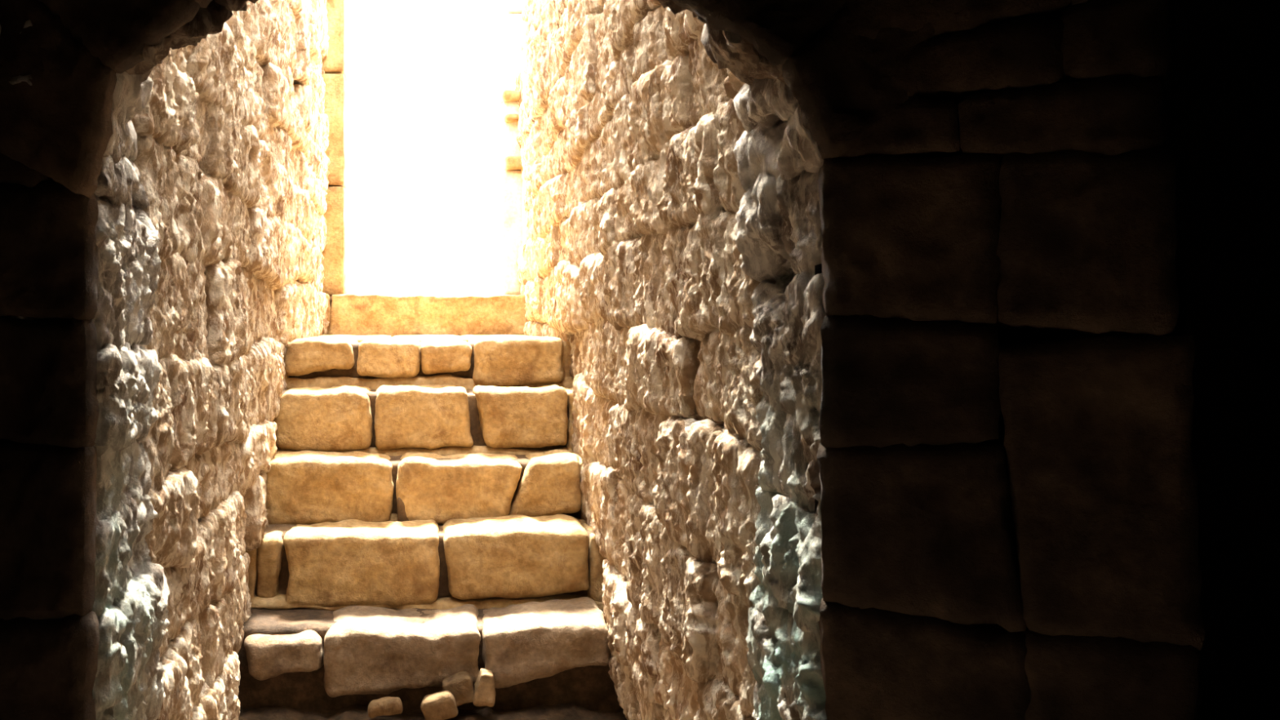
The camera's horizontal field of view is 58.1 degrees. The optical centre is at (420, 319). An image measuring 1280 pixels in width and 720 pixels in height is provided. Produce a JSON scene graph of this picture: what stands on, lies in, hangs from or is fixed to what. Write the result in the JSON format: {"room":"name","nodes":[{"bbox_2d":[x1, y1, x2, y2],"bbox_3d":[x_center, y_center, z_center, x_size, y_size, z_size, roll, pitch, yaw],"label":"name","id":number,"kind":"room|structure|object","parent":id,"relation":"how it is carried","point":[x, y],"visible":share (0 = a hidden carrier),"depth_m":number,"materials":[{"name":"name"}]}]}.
{"room":"underground stone chamber","nodes":[
{"label":"underground stone chamber","id":0,"kind":"room"},
{"bbox_2d":[131,0,330,719],"bbox_3d":[-0.711,-0.609,4.637,0.409,4.059,4.693,0,0,0],"label":"wall","id":1,"kind":"structure","parent":0,"point":[232,162],"depth_m":3.11,"materials":[{"name":"beige stone"}]},
{"bbox_2d":[238,702,626,719],"bbox_3d":[0.025,1.316,2.460,1.401,0.246,2.320,0,0,0],"label":"floor","id":2,"kind":"structure","parent":0,"point":[561,711],"depth_m":3.46,"materials":[{"name":"brown stone"}]},
{"bbox_2d":[367,696,403,718],"bbox_3d":[-0.105,1.169,3.383,0.106,0.059,0.059,0,0,0],"label":"loose stone","id":3,"kind":"object","parent":2,"relation":"on","point":[388,705],"visible":1,"depth_m":3.36,"materials":[{"name":"beige stone"}]},
{"bbox_2d":[237,293,623,714],"bbox_3d":[0.023,0.573,5.226,1.355,1.470,3.628,0,0,0],"label":"stone staircase","id":4,"kind":"structure","parent":2,"relation":"on","point":[428,526],"depth_m":3.94,"materials":[{"name":"beige stone"}]},
{"bbox_2d":[321,0,527,295],"bbox_3d":[0.057,-1.419,6.770,1.690,2.556,0.432,0,0,0],"label":"door frame","id":5,"kind":"structure","parent":4,"relation":"on","point":[513,28],"depth_m":6.67,"materials":[{"name":"stone"}]},
{"bbox_2d":[420,690,457,719],"bbox_3d":[0.058,1.159,3.360,0.113,0.096,0.088,0,0,0],"label":"loose stone","id":6,"kind":"object","parent":2,"relation":"on","point":[440,705],"visible":1,"depth_m":3.33,"materials":[{"name":"beige stone"}]},
{"bbox_2d":[442,671,474,706],"bbox_3d":[0.118,1.128,3.419,0.104,0.107,0.097,0,0,0],"label":"loose stone","id":7,"kind":"object","parent":2,"relation":"on","point":[460,685],"visible":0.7,"depth_m":3.38,"materials":[{"name":"brown stone"}]},
{"bbox_2d":[472,668,495,706],"bbox_3d":[0.194,1.114,3.396,0.070,0.101,0.083,0,0,0],"label":"loose stone","id":8,"kind":"object","parent":2,"relation":"on","point":[484,686],"visible":0.98,"depth_m":3.36,"materials":[{"name":"beige stone"}]},
{"bbox_2d":[0,0,949,719],"bbox_3d":[-0.390,-0.540,1.941,2.828,3.920,0.248,0,0,12],"label":"wall","id":9,"kind":"structure","parent":0,"point":[56,131],"depth_m":1.89,"materials":[{"name":"brown stone"}]},
{"bbox_2d":[0,0,826,719],"bbox_3d":[0.014,0.227,2.001,1.701,2.464,0.516,0,0,10],"label":"stone archway","id":10,"kind":"object","parent":9,"relation":"in","point":[779,239],"visible":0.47,"depth_m":1.94,"materials":[{"name":"beige stone"}]},
{"bbox_2d":[515,0,763,719],"bbox_3d":[0.763,-0.539,4.471,0.406,4.021,5.017,0,0,0],"label":"wall","id":11,"kind":"structure","parent":0,"point":[628,129],"depth_m":2.92,"materials":[{"name":"beige stone"}]},
{"bbox_2d":[814,0,1207,719],"bbox_3d":[0.872,0.135,1.749,0.525,2.570,0.498,0,0,24],"label":"wall","id":12,"kind":"structure","parent":0,"point":[1011,509],"depth_m":1.54,"materials":[{"name":"brown stone"}]},
{"bbox_2d":[1186,0,1279,719],"bbox_3d":[1.900,0.135,3.550,2.000,2.570,0.100,0,0,0],"label":"wall","id":13,"kind":"structure","parent":0,"point":[1233,46],"depth_m":3.50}
]}

